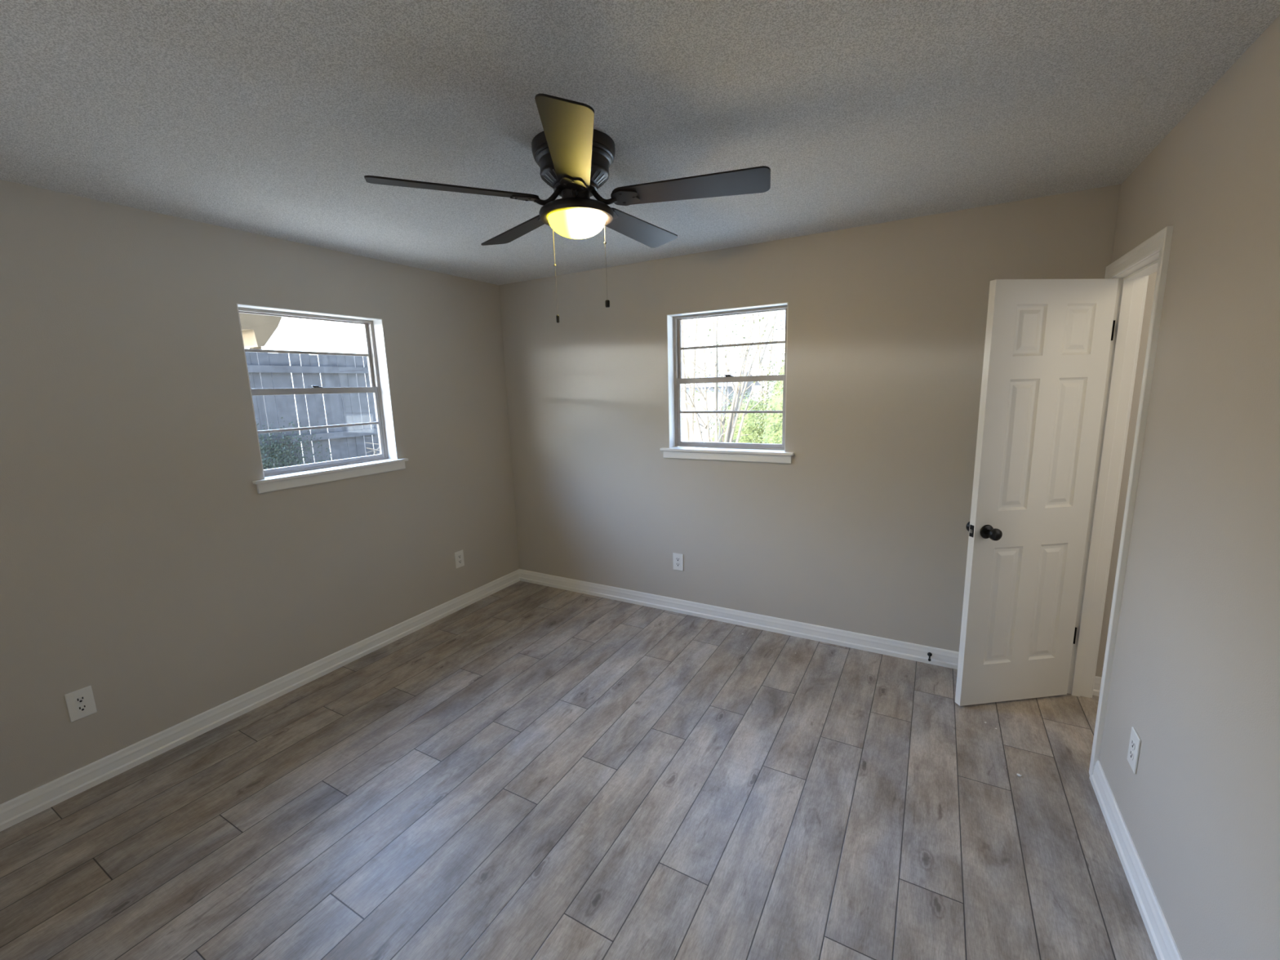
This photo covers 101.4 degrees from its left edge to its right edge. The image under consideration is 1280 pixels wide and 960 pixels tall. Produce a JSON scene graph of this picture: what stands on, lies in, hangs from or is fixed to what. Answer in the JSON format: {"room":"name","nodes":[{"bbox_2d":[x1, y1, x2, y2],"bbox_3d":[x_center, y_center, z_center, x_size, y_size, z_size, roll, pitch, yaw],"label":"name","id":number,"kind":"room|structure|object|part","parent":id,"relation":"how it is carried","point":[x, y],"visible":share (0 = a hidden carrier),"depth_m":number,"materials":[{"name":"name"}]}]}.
{"room":"empty bedroom","nodes":[
{"label":"empty bedroom","id":0,"kind":"room"},
{"bbox_2d":[0,179,519,804],"bbox_3d":[-2.054,-0.027,2.764,0.135,2.440,3.750,4,12,29],"label":"wall","id":1,"kind":"structure","parent":0,"point":[144,564],"depth_m":2.46,"materials":[{"name":"beige paint"}]},
{"bbox_2d":[64,685,97,722],"bbox_3d":[-2.353,0.942,2.204,0.008,0.126,0.080,4,12,29],"label":"wall outlet","id":2,"kind":"object","parent":1,"relation":"attached to","point":[81,703],"visible":1,"depth_m":2.20,"materials":[{"name":"white plastic"}]},
{"bbox_2d":[74,695,86,703],"bbox_3d":[-2.351,0.923,2.199,0.002,0.027,0.034,4,12,29],"label":"receptacle","id":3,"kind":"object","parent":2,"relation":"attached to","point":[77,699],"depth_m":2.20,"materials":[{"name":"white plastic"}]},
{"bbox_2d":[76,703,88,712],"bbox_3d":[-2.350,0.961,2.206,0.002,0.027,0.034,4,12,29],"label":"receptacle","id":4,"kind":"object","parent":2,"relation":"attached to","point":[81,708],"depth_m":2.21,"materials":[{"name":"white plastic"}]},
{"bbox_2d":[0,568,519,831],"bbox_3d":[-1.954,1.130,2.932,0.018,0.098,3.750,4,12,29],"label":"baseboard","id":5,"kind":"structure","parent":1,"relation":"attached to","point":[15,811],"depth_m":2.61,"materials":[{"name":"white paint"}]},
{"bbox_2d":[236,303,408,493],"bbox_3d":[-1.842,-0.476,3.052,0.168,0.958,0.907,4,12,29],"label":"window","id":6,"kind":"structure","parent":1,"relation":"in","point":[366,465],"depth_m":3.17,"materials":[{"name":"white paint"}]},
{"bbox_3d":[-1.914,-0.723,3.045,0.018,0.425,0.747,4,12,29],"label":"sash","id":7,"kind":"part","parent":6,"relation":"part of","materials":[{"name":"metal"}]},
{"bbox_3d":[-1.883,-0.316,3.107,0.020,0.457,0.747,4,12,29],"label":"sash","id":8,"kind":"part","parent":6,"relation":"part of","materials":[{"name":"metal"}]},
{"bbox_3d":[-1.810,-0.064,3.114,0.122,0.017,0.907,4,12,29],"label":"sill","id":9,"kind":"part","parent":6,"relation":"part of","materials":[{"name":"white paint"}]},
{"bbox_2d":[454,549,464,568],"bbox_3d":[-1.358,0.596,3.942,0.008,0.126,0.080,4,12,29],"label":"wall outlet","id":10,"kind":"object","parent":1,"relation":"attached to","point":[459,556],"visible":1,"depth_m":3.94,"materials":[{"name":"white plastic"}]},
{"bbox_2d":[0,580,1157,959],"bbox_3d":[0.159,1.348,1.778,4.850,0.050,3.770,4,12,29],"label":"floor","id":11,"kind":"structure","parent":0,"point":[530,771],"depth_m":2.00,"materials":[{"name":"grey plastic"}]},
{"bbox_2d":[0,0,1279,284],"bbox_3d":[0.079,-1.127,1.341,5.105,0.100,4.005,4,12,29],"label":"ceiling","id":12,"kind":"structure","parent":0,"point":[266,117],"depth_m":1.54,"materials":[{"name":"white paint"}]},
{"bbox_2d":[364,93,770,323],"bbox_3d":[-0.194,-0.871,1.885,1.282,0.578,1.237,4,12,29],"label":"ceiling fan","id":13,"kind":"object","parent":12,"relation":"hanging from","point":[575,158],"visible":1,"depth_m":1.73,"materials":[{"name":"brown metal"}]},
{"bbox_3d":[-0.590,-0.937,1.684,0.525,0.006,0.138,-6,23,-22],"label":"blade","id":14,"kind":"part","parent":13,"relation":"part of","materials":[{"name":"black wood"}]},
{"bbox_3d":[-0.482,-1.019,2.131,0.138,0.006,0.525,-25,22,-36],"label":"blade","id":15,"kind":"part","parent":13,"relation":"part of","materials":[{"name":"black wood"}]},
{"bbox_3d":[-0.311,-0.769,1.925,0.009,0.317,0.009,4,12,29],"label":"pull chain","id":16,"kind":"part","parent":13,"relation":"part of","materials":[{"name":"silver metal"}]},
{"bbox_3d":[-0.192,-0.905,1.442,0.138,0.006,0.525,9,9,-6],"label":"blade","id":17,"kind":"part","parent":13,"relation":"part of","materials":[{"name":"black wood"}]},
{"bbox_2d":[543,168,606,188],"bbox_3d":[-0.225,-1.036,1.821,0.217,0.024,0.216,4,12,29],"label":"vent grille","id":18,"kind":"object","parent":13,"relation":"attached to","point":[598,175],"depth_m":1.78,"materials":[{"name":"brown metal"}]},
{"bbox_3d":[-0.221,-0.890,1.847,0.202,0.062,0.202,4,12,29],"label":"lamp shade","id":19,"kind":"part","parent":13,"relation":"part of","materials":[{"name":"white glass"}]},
{"bbox_3d":[-0.119,-0.774,1.822,0.009,0.284,0.009,4,12,29],"label":"pull chain","id":20,"kind":"part","parent":13,"relation":"part of","materials":[{"name":"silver metal"}]},
{"bbox_3d":[-0.016,-1.039,2.165,0.138,0.006,0.525,-10,4,33],"label":"blade","id":21,"kind":"part","parent":13,"relation":"part of","materials":[{"name":"black wood"}]},
{"bbox_3d":[0.163,-0.968,1.739,0.525,0.006,0.138,1,-2,14],"label":"blade","id":22,"kind":"part","parent":13,"relation":"part of","materials":[{"name":"black wood"}]},
{"bbox_2d":[498,184,1156,677],"bbox_3d":[1.010,-0.202,3.248,4.985,2.440,0.135,4,12,29],"label":"wall","id":23,"kind":"structure","parent":0,"point":[864,531],"depth_m":3.15,"materials":[{"name":"beige paint"}]},
{"bbox_2d":[672,552,683,570],"bbox_3d":[0.272,0.585,3.739,0.080,0.126,0.008,4,12,29],"label":"wall outlet","id":24,"kind":"object","parent":23,"relation":"attached to","point":[677,558],"visible":1,"depth_m":3.74,"materials":[{"name":"white plastic"}]},
{"bbox_2d":[659,302,794,463],"bbox_3d":[0.563,-0.609,3.404,0.910,0.958,0.168,4,12,29],"label":"window","id":25,"kind":"structure","parent":23,"relation":"in","point":[748,452],"depth_m":3.48,"materials":[{"name":"white paint"}]},
{"bbox_3d":[0.564,-0.194,3.458,0.910,0.017,0.122,4,12,29],"label":"sill","id":26,"kind":"part","parent":25,"relation":"part of","materials":[{"name":"white paint"}]},
{"bbox_3d":[0.594,-0.454,3.478,0.750,0.457,0.020,4,12,29],"label":"sash","id":27,"kind":"part","parent":25,"relation":"part of","materials":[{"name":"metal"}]},
{"bbox_3d":[0.592,-0.864,3.425,0.750,0.425,0.018,4,12,29],"label":"sash","id":28,"kind":"part","parent":25,"relation":"part of","materials":[{"name":"metal"}]},
{"bbox_2d":[519,568,959,669],"bbox_3d":[0.572,0.933,3.629,3.718,0.098,0.018,4,12,29],"label":"baseboard","id":29,"kind":"structure","parent":23,"relation":"attached to","point":[913,651],"depth_m":3.49,"materials":[{"name":"white paint"}]},
{"bbox_2d":[927,652,932,661],"bbox_3d":[1.649,1.010,2.980,0.024,0.024,0.079,4,12,29],"label":"door stop","id":30,"kind":"object","parent":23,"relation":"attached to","point":[929,654],"visible":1,"depth_m":3.00,"materials":[{"name":"black metal"}]},
{"bbox_2d":[1098,14,1279,959],"bbox_3d":[1.296,0.207,0.895,0.115,2.440,3.750,4,12,29],"label":"wall","id":31,"kind":"structure","parent":0,"point":[1195,673],"depth_m":1.39,"materials":[{"name":"beige paint"}]},
{"bbox_2d":[1093,675,1102,696],"bbox_3d":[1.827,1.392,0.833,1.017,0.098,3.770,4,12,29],"label":"baseboard","id":32,"kind":"structure","parent":31,"relation":"attached to","point":[1097,683],"depth_m":2.67,"materials":[{"name":"white paint"}]},
{"bbox_2d":[1066,225,1173,780],"bbox_3d":[2.040,0.125,2.219,0.152,2.096,0.757,4,12,29],"label":"door frame","id":33,"kind":"structure","parent":31,"relation":"attached to","point":[1132,270],"depth_m":2.38,"materials":[{"name":"white paint"}]},
{"bbox_2d":[955,278,1118,706],"bbox_3d":[1.855,0.113,2.477,0.621,2.017,0.173,-3,10,-7],"label":"door","id":34,"kind":"structure","parent":33,"relation":"attached to","point":[1047,343],"depth_m":2.44,"materials":[{"name":"white paint"}]},
{"bbox_3d":[1.614,0.230,2.520,0.068,0.068,0.069,-3,10,-7],"label":"knob","id":35,"kind":"part","parent":34,"relation":"part of","materials":[{"name":"black metal"}]},
{"bbox_3d":[1.560,0.240,2.463,0.002,0.057,0.025,-3,10,-7],"label":"latch plate","id":36,"kind":"part","parent":34,"relation":"part of","materials":[{"name":"silver metal"}]},
{"bbox_3d":[1.627,0.247,2.418,0.068,0.068,0.069,-3,10,-7],"label":"knob","id":37,"kind":"part","parent":34,"relation":"part of","materials":[{"name":"black metal"}]},
{"bbox_3d":[2.098,0.129,2.187,0.018,2.096,0.757,4,12,29],"label":"casing","id":38,"kind":"part","parent":33,"relation":"part of","materials":[{"name":"white paint"}]},
{"bbox_2d":[1127,726,1141,773],"bbox_3d":[1.658,0.907,1.758,0.008,0.126,0.080,4,12,29],"label":"wall outlet","id":39,"kind":"object","parent":31,"relation":"attached to","point":[1135,743],"visible":1,"depth_m":1.75,"materials":[{"name":"white plastic"}]},
{"bbox_2d":[1129,749,1133,759],"bbox_3d":[1.656,0.926,1.763,0.002,0.027,0.034,4,12,29],"label":"receptacle","id":40,"kind":"object","parent":39,"relation":"attached to","point":[1131,751],"depth_m":1.76,"materials":[{"name":"white plastic"}]},
{"bbox_2d":[1131,738,1135,750],"bbox_3d":[1.655,0.887,1.756,0.002,0.027,0.034,4,12,29],"label":"receptacle","id":41,"kind":"object","parent":39,"relation":"attached to","point":[1133,740],"depth_m":1.75,"materials":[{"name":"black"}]},
{"bbox_2d":[1090,760,1182,959],"bbox_3d":[1.090,1.417,0.815,0.018,0.098,3.009,4,12,29],"label":"baseboard","id":42,"kind":"structure","parent":31,"relation":"attached to","point":[1165,948],"depth_m":1.66,"materials":[{"name":"white paint"}]},
{"label":"outside","id":43,"kind":"structure","parent":0,"visible":0},
{"bbox_2d":[297,418,713,462],"bbox_3d":[4.818,0.167,9.824,85.000,0.300,75.000,4,12,29],"label":"ground","id":44,"kind":"structure","parent":43,"point":[697,437],"depth_m":18.96,"materials":[{"name":"green plant"}]},
{"bbox_2d":[239,312,281,465],"bbox_3d":[-8.082,-1.565,10.648,2.500,3.563,1.022,4,12,29],"label":"porch","id":45,"kind":"object","parent":44,"relation":"on","point":[257,330],"visible":0.3,"depth_m":9.77,"materials":[{"name":"beige paint"}]},
{"bbox_3d":[-7.487,-1.387,10.451,0.150,3.246,0.140,4,12,29],"label":"post","id":46,"kind":"part","parent":45,"relation":"part of","materials":[{"name":"beige paint"}]},
{"bbox_2d":[244,351,379,476],"bbox_3d":[-6.803,0.245,3.385,0.061,2.462,22.574,4,12,29],"label":"wooden fence","id":47,"kind":"object","parent":44,"relation":"on","point":[275,371],"visible":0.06,"depth_m":7.32,"materials":[{"name":"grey wood"}]},
{"bbox_2d":[256,417,331,475],"bbox_3d":[-4.619,-0.368,7.040,0.088,0.966,0.894,4,12,29],"label":"ivy","id":48,"kind":"object","parent":47,"relation":"attached to","point":[273,456],"visible":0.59,"depth_m":6.87,"materials":[{"name":"green plant"}]},
{"bbox_3d":[-6.840,-0.737,3.173,0.038,0.090,22.500,4,12,29],"label":"rail","id":49,"kind":"part","parent":47,"relation":"part of","materials":[{"name":"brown wood"}]},
{"bbox_3d":[-6.814,0.174,3.334,0.038,0.090,22.500,4,12,29],"label":"rail","id":50,"kind":"part","parent":47,"relation":"part of","materials":[{"name":"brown wood"}]},
{"bbox_2d":[364,442,380,461],"bbox_3d":[-3.597,-0.188,7.957,0.573,1.529,1.274,4,12,29],"label":"heap","id":51,"kind":"object","parent":44,"relation":"on","point":[375,450],"visible":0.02,"depth_m":7.66,"materials":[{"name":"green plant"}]},
{"bbox_2d":[680,371,760,435],"bbox_3d":[2.348,-3.129,21.227,4.200,2.350,3.400,4,12,29],"label":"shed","id":52,"kind":"object","parent":44,"relation":"on","point":[730,389],"visible":0.2,"depth_m":19.69,"materials":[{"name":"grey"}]},
{"bbox_2d":[680,316,760,441],"bbox_3d":[1.520,-5.244,16.751,5.401,8.133,5.094,-5,10,-16],"label":"tree","id":53,"kind":"object","parent":44,"relation":"on","point":[687,436],"visible":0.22,"depth_m":17.38,"materials":[{"name":"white plant"}]},
{"bbox_3d":[1.180,-4.554,17.415,0.399,6.563,0.999,-9,13,-37],"label":"stem","id":54,"kind":"part","parent":53,"relation":"part of","materials":[{"name":"white plant"}]},
{"bbox_3d":[1.821,-3.822,16.960,0.650,5.242,1.170,-7,11,-28],"label":"stem","id":55,"kind":"part","parent":53,"relation":"part of","materials":[{"name":"white plant"}]},
{"bbox_2d":[680,310,784,442],"bbox_3d":[1.093,-1.633,7.533,3.463,4.269,2.981,4,12,29],"label":"crape myrtle","id":56,"kind":"object","parent":44,"relation":"on","point":[737,387],"visible":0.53,"depth_m":7.39,"materials":[{"name":"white plant"}]},
{"bbox_3d":[0.755,-1.165,8.025,0.486,3.196,1.101,-9,12,-36],"label":"stem","id":57,"kind":"part","parent":56,"relation":"part of","materials":[{"name":"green plant"}]},
{"bbox_3d":[0.724,-1.073,7.204,0.954,3.295,0.402,-7,11,-26],"label":"stem","id":58,"kind":"part","parent":56,"relation":"part of","materials":[{"name":"green plant"}]},
{"bbox_3d":[1.025,-1.179,7.378,0.606,3.427,1.487,4,12,29],"label":"stem","id":59,"kind":"part","parent":56,"relation":"part of","materials":[{"name":"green plant"}]},
{"bbox_3d":[0.980,-0.880,7.201,0.788,2.907,0.797,4,12,29],"label":"stem","id":60,"kind":"part","parent":56,"relation":"part of","materials":[{"name":"green plant"}]},
{"bbox_3d":[0.844,-0.938,7.945,0.852,2.767,0.917,4,12,29],"label":"stem","id":61,"kind":"part","parent":56,"relation":"part of","materials":[{"name":"green plant"}]},
{"bbox_3d":[0.667,-1.031,7.396,1.038,3.153,1.191,4,12,29],"label":"stem","id":62,"kind":"part","parent":56,"relation":"part of","materials":[{"name":"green plant"}]},
{"bbox_3d":[1.018,-1.270,8.123,0.618,3.345,0.885,-11,14,-42],"label":"stem","id":63,"kind":"part","parent":56,"relation":"part of","materials":[{"name":"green plant"}]},
{"bbox_3d":[1.362,-1.055,7.517,0.770,3.116,0.968,4,12,29],"label":"stem","id":64,"kind":"part","parent":56,"relation":"part of","materials":[{"name":"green plant"}]},
{"bbox_3d":[1.357,-1.008,7.244,0.791,3.120,0.750,4,12,29],"label":"stem","id":65,"kind":"part","parent":56,"relation":"part of","materials":[{"name":"green plant"}]},
{"bbox_3d":[1.422,-1.273,7.583,0.596,3.514,0.692,-3,10,-9],"label":"stem","id":66,"kind":"part","parent":56,"relation":"part of","materials":[{"name":"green plant"}]},
{"bbox_3d":[1.417,-1.330,7.619,1.086,3.619,0.897,4,12,29],"label":"stem","id":67,"kind":"part","parent":56,"relation":"part of","materials":[{"name":"green plant"}]},
{"bbox_3d":[1.596,-1.244,8.064,1.280,3.283,0.510,-10,13,-39],"label":"stem","id":68,"kind":"part","parent":56,"relation":"part of","materials":[{"name":"green plant"}]},
{"bbox_3d":[1.421,-1.159,7.014,1.096,3.495,0.805,4,12,29],"label":"stem","id":69,"kind":"part","parent":56,"relation":"part of","materials":[{"name":"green plant"}]},
{"bbox_3d":[1.663,-1.048,7.643,0.875,3.041,0.685,5,12,34],"label":"stem","id":70,"kind":"part","parent":56,"relation":"part of","materials":[{"name":"green plant"}]},
{"bbox_3d":[1.436,-0.958,7.121,1.033,3.064,0.652,4,12,29],"label":"stem","id":71,"kind":"part","parent":56,"relation":"part of","materials":[{"name":"green plant"}]},
{"bbox_3d":[1.696,-1.195,7.803,0.853,3.275,0.921,4,12,29],"label":"stem","id":72,"kind":"part","parent":56,"relation":"part of","materials":[{"name":"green plant"}]},
{"bbox_2d":[702,390,767,448],"bbox_3d":[3.321,-1.905,16.117,2.780,1.716,2.760,4,12,29],"label":"bush","id":73,"kind":"object","parent":44,"relation":"on","point":[749,420],"visible":0.33,"depth_m":15.32,"materials":[{"name":"green plant"}]},
{"bbox_2d":[726,311,780,404],"bbox_3d":[5.750,-7.117,23.479,5.636,9.236,5.368,-1,10,5],"label":"tree","id":74,"kind":"object","parent":44,"relation":"on","point":[771,339],"visible":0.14,"depth_m":23.72,"materials":[{"name":"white plant"}]},
{"bbox_3d":[5.386,-6.037,23.731,0.713,7.038,0.635,-4,10,-12],"label":"stem","id":75,"kind":"part","parent":74,"relation":"part of","materials":[{"name":"green plant"}]},
{"bbox_3d":[5.943,-6.202,23.705,0.895,7.343,0.569,4,12,29],"label":"stem","id":76,"kind":"part","parent":74,"relation":"part of","materials":[{"name":"green plant"}]},
{"bbox_2d":[751,338,785,449],"bbox_3d":[3.961,-2.091,13.031,2.292,3.121,2.307,4,12,29],"label":"bush","id":77,"kind":"object","parent":44,"relation":"on","point":[772,421],"visible":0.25,"depth_m":12.80,"materials":[{"name":"green plant"}]},
{"bbox_2d":[773,313,785,374],"bbox_3d":[7.623,-3.721,17.395,5.240,4.550,4.400,4,12,29],"label":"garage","id":78,"kind":"structure","parent":44,"relation":"on","point":[781,330],"depth_m":16.72,"materials":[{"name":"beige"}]}
]}

